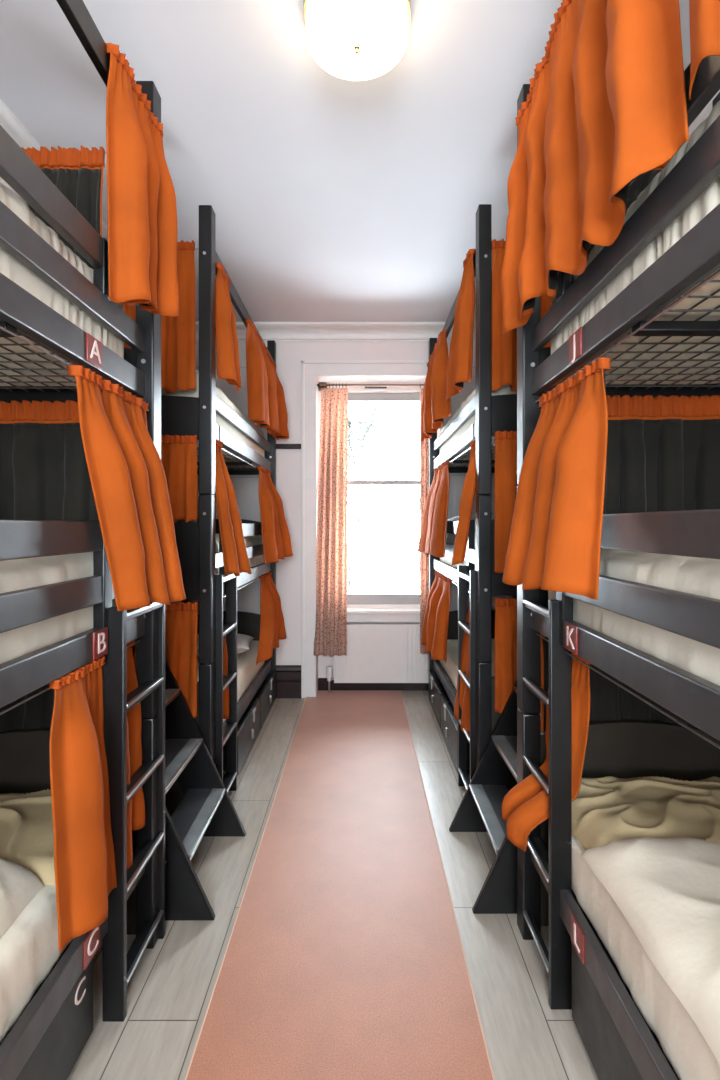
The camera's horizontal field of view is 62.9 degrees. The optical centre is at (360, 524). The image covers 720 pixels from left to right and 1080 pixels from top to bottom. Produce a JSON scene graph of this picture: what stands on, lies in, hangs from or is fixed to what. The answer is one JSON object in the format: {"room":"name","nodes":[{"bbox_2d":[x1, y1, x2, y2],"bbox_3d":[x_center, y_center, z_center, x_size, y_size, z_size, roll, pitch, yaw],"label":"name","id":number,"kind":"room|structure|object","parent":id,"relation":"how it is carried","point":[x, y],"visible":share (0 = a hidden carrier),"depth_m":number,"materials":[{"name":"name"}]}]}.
{"room":"dormitory","nodes":[
{"label":"dormitory","id":0,"kind":"room"},
{"bbox_2d":[0,177,179,602],"bbox_3d":[-1.470,-0.105,1.535,0.100,2.910,6.670,0,0,0],"label":"wall","id":1,"kind":"structure","parent":0,"point":[2,181],"depth_m":2.37,"materials":[{"name":"white paint"}]},
{"bbox_2d":[0,99,107,241],"bbox_3d":[-1.370,-1.498,1.460,0.100,0.125,6.320,0,0,0],"label":"trim","id":2,"kind":"structure","parent":1,"relation":"attached to","point":[9,122],"depth_m":2.30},
{"bbox_2d":[67,690,598,1079],"bbox_3d":[-0.065,1.390,1.605,2.910,0.080,6.810,0,0,0],"label":"floor","id":3,"kind":"structure","parent":0,"point":[169,991],"depth_m":1.83,"materials":[{"name":"laminate"}]},
{"bbox_2d":[0,0,164,1079],"bbox_3d":[-1.010,-0.032,0.928,0.734,2.764,2.044,0,0,0],"label":"bunk bed","id":4,"kind":"object","parent":3,"relation":"on","point":[50,1034],"visible":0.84,"depth_m":1.51,"materials":[{"name":"black paint"}]},
{"bbox_2d":[0,885,73,1043],"bbox_3d":[-1.018,0.970,0.930,0.600,0.209,1.821,0,0,0],"label":"mattress","id":5,"kind":"object","parent":4,"relation":"on","point":[29,949],"visible":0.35,"depth_m":1.29,"materials":[{"name":"white fabric"}]},
{"bbox_2d":[0,858,44,938],"bbox_3d":[-1.031,0.791,0.791,0.555,0.164,1.289,0,0,0],"label":"duvet","id":6,"kind":"object","parent":5,"relation":"on","point":[19,885],"visible":1,"depth_m":1.33,"materials":[{"name":"white fabric"}]},
{"bbox_2d":[0,789,54,884],"bbox_3d":[-1.016,0.823,1.623,0.588,0.101,0.436,0,0,0],"label":"blanket","id":7,"kind":"object","parent":5,"relation":"on","point":[26,820],"visible":0.46,"depth_m":1.54,"materials":[{"name":"beige fabric"}]},
{"bbox_2d":[0,400,98,520],"bbox_3d":[-0.945,-0.164,1.852,0.443,0.452,0.049,0,0,0],"label":"curtain","id":8,"kind":"object","parent":4,"relation":"hanging from","point":[44,473],"visible":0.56,"depth_m":1.84,"materials":[{"name":"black fabric"}]},
{"bbox_2d":[0,552,116,663],"bbox_3d":[-1.019,0.195,0.930,0.600,0.270,1.821,0,0,0],"label":"mattress","id":9,"kind":"object","parent":4,"relation":"on","point":[17,574],"visible":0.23,"depth_m":1.35,"materials":[{"name":"white fabric"}]},
{"bbox_2d":[0,182,123,385],"bbox_3d":[-1.018,-0.581,0.930,0.597,0.309,1.820,0,0,0],"label":"mattress","id":10,"kind":"object","parent":4,"relation":"on","point":[10,267],"visible":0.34,"depth_m":1.44,"materials":[{"name":"white fabric"}]},
{"bbox_2d":[21,145,104,268],"bbox_3d":[-0.967,-0.943,1.919,0.266,0.562,0.056,0,0,0],"label":"curtain","id":11,"kind":"object","parent":4,"relation":"hanging from","point":[78,174],"visible":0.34,"depth_m":1.91,"materials":[{"name":"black fabric"}]},
{"bbox_2d":[0,639,135,731],"bbox_3d":[-1.018,0.545,1.939,0.565,0.427,0.045,0,0,0],"label":"curtain","id":12,"kind":"object","parent":4,"relation":"hanging from","point":[35,713],"visible":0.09,"depth_m":1.93,"materials":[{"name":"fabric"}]},
{"bbox_2d":[49,657,116,951],"bbox_3d":[-0.669,0.668,1.458,0.094,0.633,0.287,0,0,0],"label":"curtain","id":13,"kind":"object","parent":4,"relation":"hanging from","point":[84,856],"visible":0.99,"depth_m":1.39,"materials":[{"name":"orange fabric"}]},
{"bbox_2d":[102,640,144,869],"bbox_3d":[-0.702,0.688,1.744,0.075,0.679,0.232,0,0,0],"label":"curtain","id":14,"kind":"object","parent":4,"relation":"hanging from","point":[136,805],"visible":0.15,"depth_m":1.81,"materials":[{"name":"orange fabric"}]},
{"bbox_2d":[66,365,185,610],"bbox_3d":[-0.620,-0.071,1.637,0.152,0.617,0.495,0,0,0],"label":"curtain","id":15,"kind":"object","parent":4,"relation":"hanging from","point":[125,466],"visible":1,"depth_m":1.58,"materials":[{"name":"orange fabric"}]},
{"bbox_2d":[106,43,178,316],"bbox_3d":[-0.628,-0.940,1.722,0.091,0.673,0.357,0,0,3],"label":"curtain","id":16,"kind":"object","parent":4,"relation":"hanging from","point":[142,226],"visible":1,"depth_m":1.61,"materials":[{"name":"orange fabric"}]},
{"bbox_2d":[165,656,245,919],"bbox_3d":[-0.807,0.840,2.291,0.612,1.020,0.571,0,0,0],"label":"stair","id":17,"kind":"structure","parent":3,"relation":"on","point":[206,809],"depth_m":2.40,"materials":[{"name":"black paint"}]},
{"bbox_2d":[161,205,275,816],"bbox_3d":[-1.004,-0.032,3.591,0.746,2.764,1.989,0,0,0],"label":"bunk bed","id":18,"kind":"object","parent":3,"relation":"on","point":[229,743],"visible":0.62,"depth_m":2.67,"materials":[{"name":"black paint"}]},
{"bbox_2d":[123,240,195,392],"bbox_3d":[-0.918,-0.917,2.593,0.366,0.665,0.056,0,0,0],"label":"curtain","id":19,"kind":"object","parent":18,"relation":"hanging from","point":[178,348],"visible":0.3,"depth_m":2.59,"materials":[{"name":"orange fabric"}]},
{"bbox_2d":[161,435,196,522],"bbox_3d":[-0.912,-0.201,2.592,0.377,0.392,0.060,0,0,0],"label":"curtain","id":20,"kind":"object","parent":18,"relation":"hanging from","point":[178,453],"visible":0.36,"depth_m":2.59,"materials":[{"name":"orange fabric"}]},
{"bbox_2d":[165,602,198,717],"bbox_3d":[-0.910,0.600,2.589,0.380,0.520,0.060,0,0,0],"label":"curtain","id":21,"kind":"object","parent":18,"relation":"hanging from","point":[181,618],"visible":0.43,"depth_m":2.59,"materials":[{"name":"orange fabric"}]},
{"bbox_2d":[161,370,264,464],"bbox_3d":[-1.019,-0.582,3.592,0.600,0.311,1.768,0,0,0],"label":"mattress","id":22,"kind":"object","parent":18,"relation":"on","point":[220,421],"visible":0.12,"depth_m":3.28,"materials":[{"name":"white fabric"}]},
{"bbox_2d":[223,636,228,718],"bbox_3d":[-0.701,0.669,2.843,0.079,0.637,0.257,0,0,0],"label":"curtain","id":23,"kind":"object","parent":18,"relation":"hanging from","point":[225,653],"visible":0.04,"depth_m":2.94,"materials":[{"name":"orange fabric"}]},
{"bbox_2d":[216,263,241,390],"bbox_3d":[-0.629,-0.933,2.855,0.094,0.531,0.330,0,0,0],"label":"curtain","id":24,"kind":"object","parent":18,"relation":"hanging from","point":[227,347],"visible":1,"depth_m":2.72,"materials":[{"name":"orange fabric"}]},
{"bbox_2d":[197,640,264,722],"bbox_3d":[-1.020,0.970,3.592,0.598,0.208,1.765,0,0,0],"label":"mattress","id":25,"kind":"object","parent":18,"relation":"on","point":[247,669],"visible":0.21,"depth_m":3.84,"materials":[{"name":"white fabric"}]},
{"bbox_2d":[197,633,253,655],"bbox_3d":[-0.980,0.799,3.950,0.500,0.136,0.380,0,0,-6],"label":"pillow","id":26,"kind":"object","parent":25,"relation":"on","point":[243,641],"visible":0.24,"depth_m":3.84,"materials":[{"name":"white fabric"}]},
{"bbox_2d":[215,439,251,576],"bbox_3d":[-0.612,-0.075,2.803,0.115,0.638,0.266,0,0,38],"label":"curtain","id":27,"kind":"object","parent":18,"relation":"hanging from","point":[235,557],"visible":0.88,"depth_m":2.75,"materials":[{"name":"orange fabric"}]},
{"bbox_2d":[216,534,263,573],"bbox_3d":[-1.018,0.195,3.592,0.595,0.271,1.765,0,0,0],"label":"mattress","id":28,"kind":"object","parent":18,"relation":"on","point":[249,540],"visible":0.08,"depth_m":3.97,"materials":[{"name":"white fabric"}]},
{"bbox_2d":[245,319,288,439],"bbox_3d":[-0.610,-0.914,3.961,0.144,0.570,1.083,0,0,0],"label":"curtain","id":29,"kind":"object","parent":18,"relation":"hanging from","point":[267,409],"visible":1,"depth_m":3.74,"materials":[{"name":"orange fabric"}]},
{"bbox_2d":[256,572,285,664],"bbox_3d":[-0.644,0.621,4.101,0.150,0.528,0.761,0,0,0],"label":"curtain","id":30,"kind":"object","parent":18,"relation":"hanging from","point":[272,627],"visible":0.99,"depth_m":4.03,"materials":[{"name":"orange fabric"}]},
{"bbox_2d":[256,466,292,563],"bbox_3d":[-0.613,-0.068,4.136,0.196,0.646,0.672,0,0,4],"label":"curtain","id":31,"kind":"object","parent":18,"relation":"hanging from","point":[275,532],"visible":1,"depth_m":3.96,"materials":[{"name":"orange fabric"}]},
{"bbox_2d":[184,690,494,1079],"bbox_3d":[-0.051,1.345,1.740,0.753,0.010,6.080,0,0,0],"label":"carpet runner","id":32,"kind":"object","parent":3,"relation":"on","point":[344,958],"visible":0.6,"depth_m":1.95,"materials":[{"name":"pink carpet"}]},
{"bbox_2d":[429,204,541,789],"bbox_3d":[0.873,-0.042,3.606,0.740,2.784,1.959,0,0,0],"label":"bunk bed","id":33,"kind":"object","parent":3,"relation":"on","point":[494,413],"visible":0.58,"depth_m":2.66,"materials":[{"name":"black paint"}]},
{"bbox_2d":[417,462,450,557],"bbox_3d":[0.491,-0.097,4.008,0.151,0.603,0.904,0,0,0],"label":"curtain","id":34,"kind":"object","parent":33,"relation":"hanging from","point":[432,540],"visible":1,"depth_m":3.75,"materials":[{"name":"orange fabric"}]},
{"bbox_2d":[421,329,450,441],"bbox_3d":[0.491,-0.925,3.966,0.111,0.598,1.032,0,0,0],"label":"curtain","id":35,"kind":"object","parent":33,"relation":"hanging from","point":[435,407],"visible":0.98,"depth_m":3.68,"materials":[{"name":"orange fabric"}]},
{"bbox_2d":[421,571,452,662],"bbox_3d":[0.516,0.616,4.030,0.149,0.538,0.821,0,0,0],"label":"curtain","id":36,"kind":"object","parent":33,"relation":"hanging from","point":[436,616],"visible":0.97,"depth_m":3.79,"materials":[{"name":"orange fabric"}]},
{"bbox_2d":[440,532,475,569],"bbox_3d":[0.885,0.180,3.607,0.597,0.272,1.736,0,0,0],"label":"mattress","id":37,"kind":"object","parent":33,"relation":"on","point":[450,538],"visible":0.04,"depth_m":3.91,"materials":[{"name":"white fabric"}]},
{"bbox_2d":[447,514,494,531],"bbox_3d":[0.860,-0.015,4.240,0.480,0.134,0.340,0,0,-3],"label":"pillow","id":38,"kind":"object","parent":37,"relation":"on","point":[456,518],"visible":0.1,"depth_m":4.12,"materials":[{"name":"white fabric"}]},
{"bbox_2d":[446,249,475,400],"bbox_3d":[0.493,-0.974,2.949,0.090,0.630,0.418,0,0,0],"label":"curtain","id":39,"kind":"object","parent":33,"relation":"hanging from","point":[459,371],"visible":1,"depth_m":2.80,"materials":[{"name":"orange fabric"}]},
{"bbox_2d":[453,602,469,732],"bbox_3d":[0.546,0.690,2.949,0.115,0.696,0.378,0,0,0],"label":"curtain","id":40,"kind":"object","parent":33,"relation":"hanging from","point":[464,695],"visible":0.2,"depth_m":2.99,"materials":[{"name":"orange fabric"}]},
{"bbox_2d":[452,439,475,564],"bbox_3d":[0.497,-0.102,2.817,0.139,0.594,0.165,0,0,0],"label":"curtain","id":41,"kind":"object","parent":33,"relation":"hanging from","point":[469,488],"visible":0.87,"depth_m":2.77,"materials":[{"name":"orange fabric"}]},
{"bbox_2d":[439,639,494,689],"bbox_3d":[0.885,0.955,3.607,0.596,0.208,1.735,0,0,0],"label":"mattress","id":42,"kind":"object","parent":33,"relation":"on","point":[450,667],"visible":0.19,"depth_m":3.94,"materials":[{"name":"white fabric"}]},
{"bbox_2d":[440,385,516,459],"bbox_3d":[0.884,-0.596,3.607,0.598,0.308,1.736,0,0,0],"label":"mattress","id":43,"kind":"object","parent":33,"relation":"on","point":[505,389],"visible":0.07,"depth_m":3.40,"materials":[{"name":"white fabric"}]},
{"bbox_2d":[494,598,516,713],"bbox_3d":[0.775,0.594,2.627,0.350,0.537,0.047,0,0,0],"label":"curtain","id":44,"kind":"object","parent":33,"relation":"hanging from","point":[505,609],"visible":0.29,"depth_m":2.62,"materials":[{"name":"orange fabric"}]},
{"bbox_2d":[494,431,517,572],"bbox_3d":[0.775,-0.101,2.623,0.352,0.637,0.055,0,0,0],"label":"curtain","id":45,"kind":"object","parent":33,"relation":"hanging from","point":[506,484],"visible":0.21,"depth_m":2.62,"materials":[{"name":"orange fabric"}]},
{"bbox_2d":[492,239,552,390],"bbox_3d":[0.768,-0.935,2.618,0.365,0.670,0.067,0,0,0],"label":"curtain","id":46,"kind":"object","parent":33,"relation":"hanging from","point":[504,346],"visible":0.19,"depth_m":2.63,"materials":[{"name":"orange fabric"}]},
{"bbox_2d":[449,653,540,913],"bbox_3d":[0.695,0.840,2.328,0.612,1.020,0.574,0,0,0],"label":"stair","id":47,"kind":"structure","parent":3,"relation":"on","point":[480,808],"depth_m":2.46,"materials":[{"name":"black metal"}]},
{"bbox_2d":[517,56,719,1079],"bbox_3d":[0.884,-0.042,0.968,0.717,2.784,2.044,0,0,0],"label":"bunk bed","id":48,"kind":"object","parent":3,"relation":"on","point":[584,978],"visible":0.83,"depth_m":1.41,"materials":[{"name":"black paint"}]},
{"bbox_2d":[502,653,590,850],"bbox_3d":[0.529,0.648,1.695,0.194,0.614,0.334,0,0,0],"label":"curtain","id":49,"kind":"object","parent":48,"relation":"hanging from","point":[525,806],"visible":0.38,"depth_m":1.71,"materials":[{"name":"orange fabric"}]},
{"bbox_2d":[502,358,610,599],"bbox_3d":[0.493,-0.102,1.548,0.157,0.554,0.468,0,0,0],"label":"curtain","id":50,"kind":"object","parent":48,"relation":"hanging from","point":[556,532],"visible":1,"depth_m":1.39,"materials":[{"name":"orange fabric"}]},
{"bbox_2d":[501,0,688,333],"bbox_3d":[0.493,-0.948,1.440,0.100,0.728,0.981,0,0,0],"label":"curtain","id":51,"kind":"object","parent":48,"relation":"hanging from","point":[605,107],"visible":1,"depth_m":1.27,"materials":[{"name":"orange fabric"}]},
{"bbox_2d":[540,633,696,731],"bbox_3d":[0.885,0.531,1.980,0.571,0.430,0.047,0,0,0],"label":"curtain","id":52,"kind":"object","parent":48,"relation":"hanging from","point":[608,701],"visible":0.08,"depth_m":1.97,"materials":[{"name":"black fabric"}]},
{"bbox_2d":[589,160,669,253],"bbox_3d":[0.880,-0.952,1.960,0.361,0.584,0.054,0,0,0],"label":"curtain","id":53,"kind":"object","parent":48,"relation":"hanging from","point":[648,180],"visible":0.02,"depth_m":1.95,"materials":[{"name":"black fabric"}]},
{"bbox_2d":[548,548,719,685],"bbox_3d":[0.885,0.180,0.970,0.599,0.272,1.820,0,0,0],"label":"mattress","id":54,"kind":"object","parent":48,"relation":"on","point":[692,575],"visible":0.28,"depth_m":1.17,"materials":[{"name":"white fabric"}]},
{"bbox_2d":[551,100,719,383],"bbox_3d":[0.885,-0.596,0.970,0.595,0.309,1.821,0,0,0],"label":"mattress","id":55,"kind":"object","parent":48,"relation":"on","point":[709,198],"visible":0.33,"depth_m":1.34,"materials":[{"name":"white fabric"}]},
{"bbox_2d":[572,833,719,1079],"bbox_3d":[0.884,0.954,0.970,0.601,0.210,1.821,0,0,0],"label":"mattress","id":56,"kind":"object","parent":48,"relation":"on","point":[683,1044],"visible":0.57,"depth_m":1.23,"materials":[{"name":"white fabric"}]},
{"bbox_2d":[572,776,719,849],"bbox_3d":[0.888,0.807,1.582,0.603,0.102,0.570,0,0,0],"label":"blanket","id":57,"kind":"object","parent":56,"relation":"on","point":[605,810],"visible":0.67,"depth_m":1.60,"materials":[{"name":"beige fabric"}]},
{"bbox_2d":[581,837,719,1063],"bbox_3d":[0.882,0.799,0.816,0.625,0.118,1.445,0,0,0],"label":"duvet","id":58,"kind":"object","parent":56,"relation":"on","point":[667,890],"visible":0.98,"depth_m":1.21,"materials":[{"name":"white fabric"}]},
{"bbox_2d":[603,395,719,513],"bbox_3d":[0.883,-0.178,1.893,0.569,0.477,0.055,0,0,0],"label":"curtain","id":59,"kind":"object","parent":48,"relation":"hanging from","point":[663,452],"visible":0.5,"depth_m":1.88,"materials":[{"name":"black fabric"}]},
{"bbox_2d":[689,0,719,99],"bbox_3d":[0.505,-0.971,0.617,0.076,0.682,0.576,0,0,0],"label":"curtain","id":60,"kind":"object","parent":48,"relation":"hanging from","point":[704,15],"visible":1,"depth_m":0.84,"materials":[{"name":"orange fabric"}]},
{"bbox_2d":[0,0,690,321],"bbox_3d":[-0.065,-1.610,1.605,2.910,0.100,6.810,0,0,0],"label":"ceiling","id":61,"kind":"structure","parent":0,"point":[332,198],"depth_m":2.31,"materials":[{"name":"white paint"}]},
{"bbox_2d":[303,0,410,80],"bbox_3d":[-0.012,-1.484,1.760,0.320,0.152,0.320,0,0,0],"label":"ceiling lamp","id":62,"kind":"object","parent":61,"relation":"attached to","point":[357,40],"visible":1,"depth_m":1.72,"materials":[{"name":"white glass"}]},
{"bbox_2d":[180,342,512,694],"bbox_3d":[-0.065,-0.105,4.790,2.710,2.910,0.340,0,0,0],"label":"wall","id":63,"kind":"structure","parent":0,"point":[289,355],"depth_m":4.62,"materials":[{"name":"white paint"}]},
{"bbox_2d":[276,665,300,697],"bbox_3d":[-0.943,1.225,4.603,0.955,0.250,0.035,0,0,0],"label":"baseboard","id":64,"kind":"structure","parent":63,"relation":"attached to","point":[288,677],"depth_m":4.59,"materials":[{"name":"brown paint"}]},
{"bbox_2d":[276,444,300,448],"bbox_3d":[-0.943,-0.615,4.609,0.955,0.040,0.022,0,0,0],"label":"trim","id":65,"kind":"structure","parent":63,"relation":"attached to","point":[278,446],"depth_m":4.60,"materials":[{"name":"brown paint"}]},
{"bbox_2d":[195,322,475,341],"bbox_3d":[-0.065,-1.498,4.570,2.710,0.125,0.100,0,0,0],"label":"trim","id":66,"kind":"structure","parent":63,"relation":"attached to","point":[276,331],"depth_m":4.58,"materials":[{"name":"white paint"}]},
{"bbox_2d":[317,383,424,387],"bbox_3d":[0.138,-1.102,4.660,0.972,0.039,0.039,0,0,0],"label":"curtain rod","id":67,"kind":"object","parent":63,"relation":"attached to","point":[318,384],"visible":0.69,"depth_m":4.65,"materials":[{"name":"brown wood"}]},
{"bbox_2d":[313,388,347,656],"bbox_3d":[-0.237,-0.033,4.609,0.271,2.104,0.122,0,0,0],"label":"window curtain","id":68,"kind":"object","parent":67,"relation":"hanging from","point":[330,638],"visible":1,"depth_m":4.61,"materials":[{"name":"fabric"}]},
{"bbox_2d":[420,388,428,654],"bbox_3d":[0.533,-0.033,4.644,0.137,2.103,0.060,0,0,0],"label":"window curtain","id":69,"kind":"object","parent":67,"relation":"hanging from","point":[424,446],"visible":0.32,"depth_m":4.65,"materials":[{"name":"fabric"}]},
{"bbox_2d":[318,382,424,621],"bbox_3d":[0.135,-0.195,4.785,0.970,1.940,0.250,0,0,0],"label":"window","id":70,"kind":"structure","parent":63,"relation":"in","point":[360,607],"depth_m":4.82,"materials":[{"name":"paint"}]},
{"bbox_2d":[326,624,428,691],"bbox_3d":[0.159,1.073,4.760,0.882,0.555,0.120,0,0,0],"label":"radiator","id":71,"kind":"object","parent":63,"relation":"attached to","point":[376,653],"visible":0.87,"depth_m":4.71,"materials":[{"name":"metal"}]},
{"bbox_2d":[301,361,454,697],"bbox_3d":[0.135,0.035,4.604,1.200,2.630,0.032,0,0,0],"label":"trim","id":72,"kind":"structure","parent":63,"relation":"attached to","point":[310,370],"depth_m":4.60,"materials":[{"name":"white paint"}]},
{"bbox_2d":[318,678,428,689],"bbox_3d":[0.135,1.300,4.811,0.970,0.100,0.018,0,0,0],"label":"baseboard","id":73,"kind":"structure","parent":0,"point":[322,682],"depth_m":4.80,"materials":[{"name":"brown paint"}]},
{"bbox_3d":[1.340,-0.105,1.535,0.100,2.910,6.670,0,0,0],"label":"wall","id":74,"kind":"structure","parent":0,"visible":0},
{"bbox_2d":[688,90,719,136],"bbox_3d":[1.240,-1.498,1.460,0.100,0.125,6.320,0,0,0],"label":"trim","id":75,"kind":"structure","parent":74,"relation":"attached to","point":[706,111],"depth_m":2.17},
{"label":"outside","id":76,"kind":"structure","parent":0,"visible":0},
{"bbox_2d":[347,402,399,593],"bbox_3d":[-0.520,0.110,7.380,2.040,3.681,1.516,0,0,0],"label":"tree","id":77,"kind":"object","parent":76,"point":[350,567],"visible":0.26,"depth_m":7.37,"materials":[{"name":"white plant"}]},
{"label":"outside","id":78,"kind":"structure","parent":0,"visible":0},
{"bbox_2d":[347,449,419,593],"bbox_3d":[1.052,0.559,10.853,3.467,3.981,2.344,0,0,0],"label":"tree","id":79,"kind":"object","parent":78,"point":[416,589],"visible":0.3,"depth_m":10.56,"materials":[{"name":"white plant"}]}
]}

